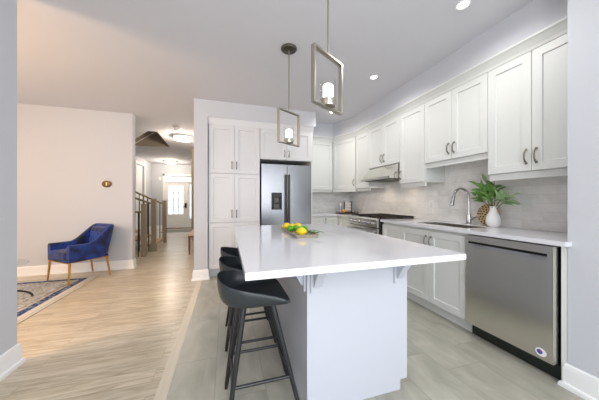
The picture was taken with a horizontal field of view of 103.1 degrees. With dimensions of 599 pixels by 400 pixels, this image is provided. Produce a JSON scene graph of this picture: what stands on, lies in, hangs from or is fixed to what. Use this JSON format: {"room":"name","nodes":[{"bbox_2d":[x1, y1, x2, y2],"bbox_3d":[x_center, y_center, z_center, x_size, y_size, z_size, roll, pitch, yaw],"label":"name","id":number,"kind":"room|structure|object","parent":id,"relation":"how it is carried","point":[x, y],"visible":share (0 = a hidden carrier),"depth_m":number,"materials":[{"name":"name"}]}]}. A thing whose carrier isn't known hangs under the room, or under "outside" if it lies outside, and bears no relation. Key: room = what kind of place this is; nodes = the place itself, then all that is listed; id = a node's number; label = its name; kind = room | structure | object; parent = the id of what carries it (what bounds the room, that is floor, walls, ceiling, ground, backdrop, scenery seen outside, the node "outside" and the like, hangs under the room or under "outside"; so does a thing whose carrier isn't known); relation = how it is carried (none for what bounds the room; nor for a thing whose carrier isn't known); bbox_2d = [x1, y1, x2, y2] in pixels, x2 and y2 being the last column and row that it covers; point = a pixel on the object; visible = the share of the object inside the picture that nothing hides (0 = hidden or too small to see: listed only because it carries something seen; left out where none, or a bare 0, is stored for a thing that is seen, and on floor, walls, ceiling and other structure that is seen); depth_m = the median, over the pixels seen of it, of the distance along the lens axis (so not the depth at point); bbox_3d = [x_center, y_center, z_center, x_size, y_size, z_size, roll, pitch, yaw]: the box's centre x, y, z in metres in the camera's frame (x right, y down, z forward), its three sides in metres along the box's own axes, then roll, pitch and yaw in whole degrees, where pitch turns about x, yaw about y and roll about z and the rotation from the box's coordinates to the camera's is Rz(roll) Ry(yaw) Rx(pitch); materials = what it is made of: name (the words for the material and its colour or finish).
{"room":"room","nodes":[
{"label":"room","id":0,"kind":"room"},
{"bbox_2d":[0,0,16,354],"bbox_3d":[-1.295,-0.165,-0.860,0.120,2.670,5.315,0,0,-17],"label":"wall","id":1,"kind":"structure","parent":0,"point":[8,8],"depth_m":1.63,"materials":[{"name":"grey paint"}]},
{"bbox_2d":[0,343,25,380],"bbox_3d":[-1.284,1.097,-0.840,0.152,0.147,5.347,0,0,-17],"label":"baseboard","id":2,"kind":"structure","parent":1,"relation":"attached to","point":[10,360],"depth_m":1.63,"materials":[{"name":"white wood"}]},
{"bbox_2d":[17,103,134,266],"bbox_3d":[-4.409,-0.165,3.717,3.145,2.670,0.130,0,0,-17],"label":"wall","id":3,"kind":"structure","parent":0,"point":[65,156],"depth_m":3.87,"materials":[{"name":"grey paint"}]},
{"bbox_2d":[17,258,136,276],"bbox_3d":[-4.389,1.097,3.706,3.177,0.147,0.162,0,0,-17],"label":"baseboard","id":4,"kind":"structure","parent":3,"relation":"attached to","point":[121,264],"depth_m":3.87,"materials":[{"name":"white wood"}]},
{"bbox_2d":[102,181,111,186],"bbox_3d":[-3.237,-0.277,3.995,0.137,0.112,0.023,0,0,-17],"label":"thermostat","id":5,"kind":"object","parent":3,"relation":"attached to","point":[104,183],"visible":1,"depth_m":3.99,"materials":[{"name":"brown metal"}]},
{"bbox_2d":[0,228,196,399],"bbox_3d":[-3.569,1.220,3.116,4.400,0.100,14.250,0,0,-17],"label":"floor","id":6,"kind":"structure","parent":0,"point":[113,337],"depth_m":2.09,"materials":[{"name":"brown wood"}]},
{"bbox_2d":[17,275,99,323],"bbox_3d":[-3.803,1.166,1.855,2.415,0.008,3.175,0,0,-17],"label":"area rug","id":7,"kind":"object","parent":6,"relation":"on","point":[46,293],"visible":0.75,"depth_m":3.04,"materials":[{"name":"beige fabric"}]},
{"bbox_2d":[17,261,33,296],"bbox_3d":[-3.483,0.935,2.492,0.850,0.435,0.884,0,0,-17],"label":"coffee table","id":8,"kind":"object","parent":7,"relation":"on","point":[24,291],"visible":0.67,"depth_m":2.82,"materials":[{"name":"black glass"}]},
{"bbox_2d":[47,223,113,285],"bbox_3d":[-3.274,0.774,3.611,0.580,0.794,0.638,0,0,23],"label":"armchair","id":9,"kind":"object","parent":7,"relation":"on","point":[94,242],"visible":1,"depth_m":3.52,"materials":[{"name":"blue fabric"}]},
{"bbox_2d":[49,248,65,259],"bbox_3d":[-3.310,0.770,3.526,0.436,0.110,0.455,0,0,23],"label":"seat cushion","id":10,"kind":"object","parent":9,"relation":"on","point":[54,253],"depth_m":3.34,"materials":[{"name":"blue fabric"}]},
{"bbox_2d":[135,211,140,256],"bbox_3d":[-4.019,0.695,4.751,1.498,0.950,0.055,0,0,-17],"label":"stair railing","id":11,"kind":"object","parent":6,"relation":"on","point":[138,212],"visible":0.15,"depth_m":4.95,"materials":[{"name":"brown wood"}]},
{"bbox_2d":[135,197,150,251],"bbox_3d":[-3.936,0.406,5.373,1.029,1.528,0.055,0,0,-17],"label":"stair railing","id":12,"kind":"object","parent":6,"relation":"on","point":[136,198],"visible":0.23,"depth_m":5.46,"materials":[{"name":"brown wood"}]},
{"bbox_2d":[140,204,146,256],"bbox_3d":[-3.258,0.620,4.984,0.102,1.100,0.102,0,0,-17],"label":"newel post","id":13,"kind":"object","parent":6,"relation":"on","point":[143,206],"visible":1,"depth_m":4.94,"materials":[{"name":"brown wood"}]},
{"bbox_2d":[135,191,161,238],"bbox_3d":[-4.377,0.330,6.415,1.199,1.681,0.055,0,0,-17],"label":"stair railing","id":14,"kind":"object","parent":6,"relation":"on","point":[147,197],"visible":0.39,"depth_m":6.48,"materials":[{"name":"brown wood"}]},
{"bbox_2d":[135,230,163,250],"bbox_3d":[-4.264,0.845,5.863,1.440,0.650,0.990,0,0,-17],"label":"staircase","id":15,"kind":"structure","parent":6,"relation":"on","point":[159,241],"depth_m":6.07,"materials":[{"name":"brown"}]},
{"bbox_2d":[149,199,156,251],"bbox_3d":[-3.386,0.565,5.524,0.160,1.210,0.136,0,0,-17],"label":"newel post","id":16,"kind":"object","parent":6,"relation":"on","point":[153,246],"visible":1,"depth_m":5.50,"materials":[{"name":"brown wood"}]},
{"bbox_2d":[162,201,166,242],"bbox_3d":[-3.751,0.585,6.611,0.102,1.170,0.102,0,0,-17],"label":"newel post","id":17,"kind":"object","parent":6,"relation":"on","point":[164,203],"visible":0.95,"depth_m":6.57,"materials":[{"name":"brown wood"}]},
{"bbox_2d":[160,229,190,232],"bbox_3d":[-4.670,1.164,9.185,1.050,0.012,0.900,0,0,-17],"label":"door mat","id":18,"kind":"object","parent":6,"relation":"on","point":[170,230],"visible":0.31,"depth_m":9.19,"materials":[{"name":"grey fabric"}]},
{"bbox_2d":[188,229,193,254],"bbox_3d":[-2.388,0.938,5.604,0.305,0.465,0.985,0,0,-17],"label":"bench","id":19,"kind":"object","parent":6,"relation":"on","point":[190,234],"visible":0.33,"depth_m":5.11,"materials":[{"name":"brown wood"}]},
{"bbox_2d":[135,156,150,225],"bbox_3d":[-5.569,-0.165,8.005,0.120,2.670,3.430,0,0,-17],"label":"wall","id":20,"kind":"structure","parent":0,"point":[148,165],"depth_m":9.19,"materials":[{"name":"grey paint"}]},
{"bbox_2d":[137,165,141,232],"bbox_3d":[-5.705,-0.040,8.397,0.068,2.420,0.800,0,0,-17],"label":"door","id":21,"kind":"structure","parent":20,"relation":"in","point":[139,168],"depth_m":8.48,"materials":[{"name":"white wood"}]},
{"bbox_2d":[135,160,145,229],"bbox_3d":[-5.626,-0.095,8.422,0.035,2.530,1.020,0,0,-17],"label":"door frame","id":22,"kind":"structure","parent":20,"relation":"in","point":[136,161],"depth_m":8.00,"materials":[{"name":"white wood"}]},
{"bbox_2d":[135,131,169,146],"bbox_3d":[-3.908,-2.215,5.758,1.700,1.430,1.900,0,0,-17],"label":"staircase","id":23,"kind":"structure","parent":0,"point":[155,139],"depth_m":6.55,"materials":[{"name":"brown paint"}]},
{"bbox_2d":[151,164,190,225],"bbox_3d":[-4.822,-0.165,10.090,2.770,2.670,0.120,0,0,-17],"label":"wall","id":24,"kind":"structure","parent":0,"point":[157,170],"depth_m":9.76,"materials":[{"name":"grey paint"}]},
{"bbox_2d":[163,174,190,227],"bbox_3d":[-4.972,0.025,10.018,1.360,2.250,0.130,0,0,-17],"label":"door frame","id":25,"kind":"structure","parent":24,"relation":"in","point":[164,175],"depth_m":9.93,"materials":[{"name":"white wood"}]},
{"bbox_2d":[165,182,187,227],"bbox_3d":[-5.134,0.193,9.931,0.860,1.895,0.132,0,0,-17],"label":"door","id":26,"kind":"structure","parent":25,"relation":"attached to","point":[178,220],"depth_m":9.97,"materials":[{"name":"white wood"}]},
{"bbox_2d":[165,176,189,181],"bbox_3d":[-4.970,-0.902,10.029,1.256,0.235,0.030,0,0,-17],"label":"window","id":27,"kind":"structure","parent":25,"relation":"attached to","point":[165,176],"depth_m":9.98,"materials":[{"name":"white wood"}]},
{"bbox_2d":[189,183,190,226],"bbox_3d":[-4.540,0.193,10.161,0.330,1.895,0.030,0,0,-17],"label":"window","id":28,"kind":"structure","parent":25,"relation":"attached to","point":[189,183],"depth_m":10.10,"materials":[{"name":"white"}]},
{"bbox_2d":[154,280,201,399],"bbox_3d":[-0.464,1.219,0.234,0.070,0.102,6.920,0,0,-17],"label":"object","id":29,"kind":"structure","parent":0,"point":[164,385],"depth_m":1.83,"materials":[{"name":"brown wood"}]},
{"bbox_2d":[191,149,193,240],"bbox_3d":[-2.926,-0.165,7.094,0.519,2.670,0.220,0,0,-17],"label":"wall","id":30,"kind":"structure","parent":0,"point":[192,150],"depth_m":6.92,"materials":[{"name":"beige paint"}]},
{"bbox_2d":[194,98,207,269],"bbox_3d":[-2.529,-0.165,7.012,0.190,2.670,7.310,0,0,-17],"label":"wall","id":31,"kind":"structure","parent":0,"point":[200,105],"depth_m":3.52,"materials":[{"name":"grey paint"}]},
{"bbox_2d":[191,268,209,280],"bbox_3d":[-1.778,1.097,4.558,0.254,0.147,2.242,0,0,-17],"label":"baseboard","id":32,"kind":"structure","parent":31,"relation":"attached to","point":[197,275],"depth_m":3.50,"materials":[{"name":"white wood"}]},
{"bbox_2d":[17,0,532,164],"bbox_3d":[-2.135,-1.550,3.556,7.500,0.100,14.350,0,0,-17],"label":"ceiling","id":33,"kind":"structure","parent":0,"point":[149,60],"depth_m":2.35,"materials":[{"name":"white paint"}]},
{"bbox_2d":[164,160,175,163],"bbox_3d":[-4.918,-1.455,9.057,0.410,0.090,0.410,0,0,-17],"label":"flush ceiling light","id":34,"kind":"object","parent":33,"relation":"attached to","point":[165,161],"visible":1,"depth_m":8.91,"materials":[{"name":"white"}]},
{"bbox_2d":[173,134,191,141],"bbox_3d":[-2.743,-1.455,5.592,0.410,0.090,0.410,0,0,-17],"label":"flush ceiling light","id":35,"kind":"object","parent":33,"relation":"attached to","point":[179,137],"visible":1,"depth_m":5.47,"materials":[{"name":"white"}]},
{"bbox_2d":[277,43,299,146],"bbox_3d":[-0.104,-1.026,2.344,0.156,0.947,0.290,0,0,42],"label":"pendant light","id":36,"kind":"object","parent":33,"relation":"hanging from","point":[289,49],"visible":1,"depth_m":2.33,"materials":[{"name":"silver metal"}]},
{"bbox_2d":[311,0,342,115],"bbox_3d":[0.172,-1.026,1.435,0.156,0.947,0.290,0,0,42],"label":"pendant light","id":37,"kind":"object","parent":33,"relation":"hanging from","point":[328,102],"visible":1,"depth_m":1.41,"materials":[{"name":"silver metal"}]},
{"bbox_2d":[370,75,377,79],"bbox_3d":[0.905,-1.496,2.892,0.104,0.006,0.104,0,0,-17],"label":"recessed light","id":38,"kind":"object","parent":33,"relation":"in","point":[372,77],"visible":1,"depth_m":2.89,"materials":[{"name":"white"}]},
{"bbox_2d":[455,0,470,10],"bbox_3d":[1.251,-1.496,1.821,0.104,0.006,0.104,0,0,-17],"label":"recessed light","id":39,"kind":"object","parent":33,"relation":"in","point":[463,4],"visible":1,"depth_m":1.82,"materials":[{"name":"white"}]},
{"bbox_2d":[166,276,584,399],"bbox_3d":[0.882,1.220,1.149,3.040,0.100,7.880,0,0,-17],"label":"floor","id":40,"kind":"structure","parent":0,"point":[446,360],"depth_m":1.68,"materials":[{"name":"grey tile"}]},
{"bbox_2d":[208,124,259,276],"bbox_3d":[-1.120,0.005,4.078,0.771,2.330,0.886,0,0,-17],"label":"pantry cabinet","id":41,"kind":"object","parent":40,"relation":"on","point":[233,151],"visible":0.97,"depth_m":3.67,"materials":[{"name":"white wood"}]},
{"bbox_2d":[208,117,313,132],"bbox_3d":[-0.566,-1.202,3.812,1.680,0.095,0.024,0,0,-17],"label":"crown molding","id":42,"kind":"structure","parent":41,"relation":"attached to","point":[211,120],"depth_m":3.77,"materials":[{"name":"white wood"}]},
{"bbox_2d":[220,247,273,346],"bbox_3d":[-0.463,0.790,2.102,0.447,0.765,0.380,0,0,-17],"label":"bar stool","id":43,"kind":"object","parent":40,"relation":"on","point":[225,251],"visible":0.12,"depth_m":2.15,"materials":[{"name":"black"}]},
{"bbox_2d":[219,256,283,380],"bbox_3d":[-0.350,0.790,1.733,0.447,0.765,0.380,0,0,-17],"label":"bar stool","id":44,"kind":"object","parent":40,"relation":"on","point":[226,263],"visible":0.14,"depth_m":1.79,"materials":[{"name":"black"}]},
{"bbox_2d":[217,270,299,399],"bbox_3d":[-0.238,0.790,1.365,0.447,0.765,0.380,0,0,-17],"label":"bar stool","id":45,"kind":"object","parent":40,"relation":"on","point":[234,291],"visible":0.97,"depth_m":1.27,"materials":[{"name":"grey plastic"}]},
{"bbox_2d":[260,164,310,224],"bbox_3d":[-0.313,0.282,4.301,0.850,1.775,0.832,0,0,-17],"label":"refrigerator","id":46,"kind":"object","parent":40,"relation":"on","point":[285,190],"visible":0.54,"depth_m":3.94,"materials":[{"name":"grey metal"}]},
{"bbox_2d":[260,128,312,223],"bbox_3d":[-0.317,0.005,4.324,0.904,2.330,0.886,0,0,-17],"label":"tall cabinet","id":47,"kind":"object","parent":40,"relation":"on","point":[272,151],"visible":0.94,"depth_m":3.96,"materials":[{"name":"white wood"}]},
{"bbox_2d":[312,216,337,224],"bbox_3d":[0.363,0.729,4.669,0.590,0.883,0.626,0,0,-17],"label":"base cabinet","id":48,"kind":"object","parent":40,"relation":"on","point":[315,219],"visible":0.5,"depth_m":4.42,"materials":[{"name":"white wood"}]},
{"bbox_2d":[276,265,410,399],"bbox_3d":[0.139,0.728,1.840,0.884,0.885,1.362,0,0,-17],"label":"kitchen island","id":49,"kind":"object","parent":40,"relation":"on","point":[345,333],"visible":0.61,"depth_m":1.39,"materials":[{"name":"grey paint"}]},
{"bbox_2d":[233,223,465,280],"bbox_3d":[0.071,0.270,1.750,1.036,0.029,1.595,0,0,-17],"label":"island countertop","id":50,"kind":"structure","parent":49,"relation":"on","point":[265,251],"depth_m":1.19,"materials":[{"name":"white stone"}]},
{"bbox_2d":[281,227,318,237],"bbox_3d":[-0.016,0.244,1.867,0.164,0.022,0.530,0,0,-16],"label":"serving tray","id":51,"kind":"object","parent":50,"relation":"on","point":[311,234],"visible":0.65,"depth_m":1.69,"materials":[{"name":"grey wood"}]},
{"bbox_2d":[282,223,289,228],"bbox_3d":[-0.111,0.220,2.047,0.063,0.057,0.061,0,0,-23],"label":"lemon","id":52,"kind":"object","parent":51,"relation":"on","point":[285,225],"visible":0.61,"depth_m":2.03,"materials":[{"name":"yellow food"}]},
{"bbox_2d":[287,225,293,231],"bbox_3d":[-0.073,0.223,1.891,0.054,0.051,0.057,0,0,5],"label":"lime","id":53,"kind":"object","parent":51,"relation":"on","point":[290,228],"visible":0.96,"depth_m":1.87,"materials":[{"name":"green food"}]},
{"bbox_2d":[296,227,306,234],"bbox_3d":[0.014,0.220,1.688,0.063,0.057,0.061,0,0,-37],"label":"lemon","id":54,"kind":"object","parent":51,"relation":"on","point":[301,231],"visible":0.98,"depth_m":1.67,"materials":[{"name":"yellow food"}]},
{"bbox_2d":[338,216,348,226],"bbox_3d":[0.978,0.729,4.604,0.575,0.883,1.111,0,0,-17],"label":"base cabinet","id":55,"kind":"object","parent":40,"relation":"on","point":[342,221],"visible":0.14,"depth_m":4.27,"materials":[{"name":"white wood"}]},
{"bbox_2d":[312,212,363,216],"bbox_3d":[0.703,0.270,4.517,1.151,0.030,1.116,0,0,-17],"label":"countertop","id":56,"kind":"structure","parent":55,"relation":"on","point":[326,213],"depth_m":4.40,"materials":[{"name":"white stone"}]},
{"bbox_2d":[336,211,357,213],"bbox_3d":[0.928,0.233,4.635,0.430,0.043,0.160,0,0,-17],"label":"wooden board","id":57,"kind":"object","parent":56,"relation":"on","point":[356,212],"visible":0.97,"depth_m":4.61,"materials":[{"name":"brown wood"}]},
{"bbox_2d":[344,202,351,212],"bbox_3d":[0.952,0.127,4.684,0.175,0.214,0.070,0,0,-17],"label":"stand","id":58,"kind":"object","parent":57,"relation":"on","point":[346,204],"visible":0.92,"depth_m":4.68,"materials":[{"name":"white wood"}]},
{"bbox_2d":[347,213,414,234],"bbox_3d":[1.207,0.695,3.664,0.681,0.950,0.796,0,0,-17],"label":"gas range","id":59,"kind":"object","parent":40,"relation":"on","point":[371,223],"visible":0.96,"depth_m":3.46,"materials":[{"name":"silver metal"}]},
{"bbox_2d":[357,215,414,219],"bbox_3d":[1.245,0.258,3.676,0.587,0.012,0.786,0,0,-17],"label":"cooktop","id":60,"kind":"object","parent":59,"relation":"in","point":[378,217],"depth_m":3.38,"materials":[{"name":"black metal"}]},
{"bbox_2d":[382,222,401,238],"bbox_3d":[1.437,0.729,3.131,0.561,0.883,0.342,0,0,-17],"label":"base cabinet","id":61,"kind":"object","parent":40,"relation":"on","point":[388,229],"visible":0.12,"depth_m":3.05,"materials":[{"name":"white wood"}]},
{"bbox_2d":[400,225,471,331],"bbox_3d":[1.593,0.729,2.561,0.596,0.883,0.833,0,0,-17],"label":"base cabinet","id":62,"kind":"object","parent":40,"relation":"on","point":[439,287],"visible":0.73,"depth_m":2.36,"materials":[{"name":"white wood"}]},
{"bbox_2d":[380,218,571,246],"bbox_3d":[1.640,0.270,2.416,0.591,0.030,1.830,0,0,-17],"label":"countertop","id":63,"kind":"structure","parent":62,"relation":"on","point":[519,234],"depth_m":1.96,"materials":[{"name":"white stone"}]},
{"bbox_2d":[418,222,483,227],"bbox_3d":[1.593,0.374,2.548,0.332,0.224,0.652,0,0,-17],"label":"sink","id":64,"kind":"object","parent":63,"relation":"in","point":[433,223],"visible":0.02,"depth_m":2.68,"materials":[{"name":"silver metal"}]},
{"bbox_2d":[449,187,479,223],"bbox_3d":[1.734,0.057,2.493,0.290,0.395,0.154,0,0,-17],"label":"kitchen faucet","id":65,"kind":"object","parent":63,"relation":"on","point":[469,218],"visible":0.99,"depth_m":2.55,"materials":[{"name":"silver metal"}]},
{"bbox_2d":[477,204,499,224],"bbox_3d":[1.919,0.143,2.423,0.040,0.220,0.220,0,0,-17],"label":"woven trivet","id":66,"kind":"object","parent":63,"relation":"on","point":[483,211],"visible":0.52,"depth_m":2.46,"materials":[{"name":"beige wicker"}]},
{"bbox_2d":[486,206,500,226],"bbox_3d":[1.866,0.155,2.292,0.118,0.200,0.118,0,0,-17],"label":"vase","id":67,"kind":"object","parent":63,"relation":"on","point":[493,219],"visible":0.97,"depth_m":2.26,"materials":[{"name":"white ceramic"}]},
{"bbox_2d":[469,174,520,207],"bbox_3d":[1.798,-0.097,2.234,0.190,0.428,0.432,0,0,-7],"label":"bunch","id":68,"kind":"object","parent":67,"relation":"in","point":[486,191],"visible":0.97,"depth_m":2.25,"materials":[{"name":"green plant"}]},
{"bbox_2d":[465,234,560,379],"bbox_3d":[1.805,0.731,1.875,0.571,0.870,0.596,0,0,-17],"label":"dishwasher","id":69,"kind":"object","parent":40,"relation":"on","point":[513,287],"visible":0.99,"depth_m":1.72,"materials":[{"name":"silver metal"}]},
{"bbox_2d":[561,247,567,379],"bbox_3d":[1.929,0.729,1.586,0.524,0.883,0.029,0,0,-17],"label":"end panel","id":70,"kind":"object","parent":40,"relation":"on","point":[564,250],"visible":0.1,"depth_m":1.51,"materials":[{"name":"white wood"}]},
{"bbox_2d":[208,0,567,139],"bbox_3d":[0.282,-1.375,3.023,2.850,0.250,3.744,0,0,-17],"label":"wall","id":71,"kind":"structure","parent":0,"point":[536,15],"depth_m":2.63,"materials":[{"name":"grey paint"}]},
{"bbox_2d":[313,15,567,141],"bbox_3d":[1.279,-1.205,3.217,0.632,0.090,3.488,0,0,-28],"label":"crown molding","id":72,"kind":"structure","parent":71,"relation":"attached to","point":[558,28],"depth_m":2.23,"materials":[{"name":"white wood"}]},
{"bbox_2d":[312,159,567,232],"bbox_3d":[1.090,-0.163,3.271,1.160,0.835,3.744,0,0,-17],"label":"wall","id":73,"kind":"structure","parent":0,"point":[543,201],"depth_m":2.71,"materials":[{"name":"tile"}]},
{"bbox_2d":[312,141,331,191],"bbox_3d":[0.333,-0.662,4.817,0.598,0.995,0.326,0,0,-17],"label":"upper cabinet","id":74,"kind":"object","parent":73,"relation":"attached to","point":[322,151],"visible":0.67,"depth_m":4.69,"materials":[{"name":"white wood"}]},
{"bbox_2d":[361,163,399,182],"bbox_3d":[1.334,-0.408,3.617,0.470,0.220,0.705,0,0,-17],"label":"range hood","id":75,"kind":"object","parent":73,"relation":"attached to","point":[388,173],"visible":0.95,"depth_m":3.46,"materials":[{"name":"silver metal"}]},
{"bbox_2d":[429,201,433,209],"bbox_3d":[1.730,0.059,3.123,0.007,0.115,0.074,0,0,-17],"label":"wall outlet","id":76,"kind":"object","parent":73,"relation":"attached to","point":[431,203],"visible":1,"depth_m":3.12,"materials":[{"name":"white plastic"}]},
{"bbox_2d":[488,33,567,180],"bbox_3d":[1.923,-0.667,1.894,0.356,0.985,0.613,0,0,-17],"label":"upper cabinet","id":77,"kind":"object","parent":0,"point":[528,93],"visible":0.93,"depth_m":1.84,"materials":[{"name":"white wood"}]},
{"bbox_2d":[568,0,598,377],"bbox_3d":[2.586,-0.165,-0.340,0.655,2.670,4.035,0,0,-17],"label":"wall","id":78,"kind":"structure","parent":0,"point":[583,15],"depth_m":1.42,"materials":[{"name":"grey paint"}]},
{"bbox_2d":[558,363,598,399],"bbox_3d":[2.253,1.097,-0.425,0.034,0.147,4.067,0,0,-17],"label":"baseboard","id":79,"kind":"structure","parent":78,"relation":"attached to","point":[584,385],"depth_m":1.43,"materials":[{"name":"white wood"}]},
{"bbox_3d":[1.687,-0.165,3.505,0.120,2.670,3.845,0,0,-17],"label":"wall","id":80,"kind":"structure","parent":0,"visible":0},
{"bbox_2d":[356,131,384,190],"bbox_3d":[1.239,-0.662,4.184,0.321,0.995,0.412,0,0,-17],"label":"upper cabinet","id":81,"kind":"object","parent":80,"relation":"attached to","point":[362,141],"visible":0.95,"depth_m":4.11,"materials":[{"name":"white wood"}]},
{"bbox_2d":[369,116,399,168],"bbox_3d":[1.390,-0.840,3.632,0.356,0.640,0.727,0,0,-17],"label":"upper cabinet","id":82,"kind":"object","parent":80,"relation":"attached to","point":[384,139],"visible":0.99,"depth_m":3.52,"materials":[{"name":"white wood"}]},
{"bbox_2d":[399,104,444,187],"bbox_3d":[1.559,-0.667,3.080,0.356,0.985,0.422,0,0,-17],"label":"upper cabinet","id":83,"kind":"object","parent":80,"relation":"attached to","point":[413,172],"visible":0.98,"depth_m":2.99,"materials":[{"name":"white wood"}]},
{"bbox_2d":[424,72,487,168],"bbox_3d":[1.727,-0.770,2.532,0.356,0.780,0.717,0,0,-17],"label":"upper cabinet","id":84,"kind":"object","parent":80,"relation":"attached to","point":[456,120],"visible":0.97,"depth_m":2.43,"materials":[{"name":"white wood"}]},
{"bbox_3d":[-0.219,-0.165,4.880,2.960,2.670,0.100,0,0,-17],"label":"wall","id":85,"kind":"structure","parent":0,"visible":0},
{"bbox_2d":[332,137,356,191],"bbox_3d":[0.952,-0.662,4.747,0.541,0.995,0.821,0,0,-17],"label":"upper cabinet","id":86,"kind":"object","parent":85,"relation":"attached to","point":[343,151],"visible":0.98,"depth_m":4.54,"materials":[{"name":"white wood"}]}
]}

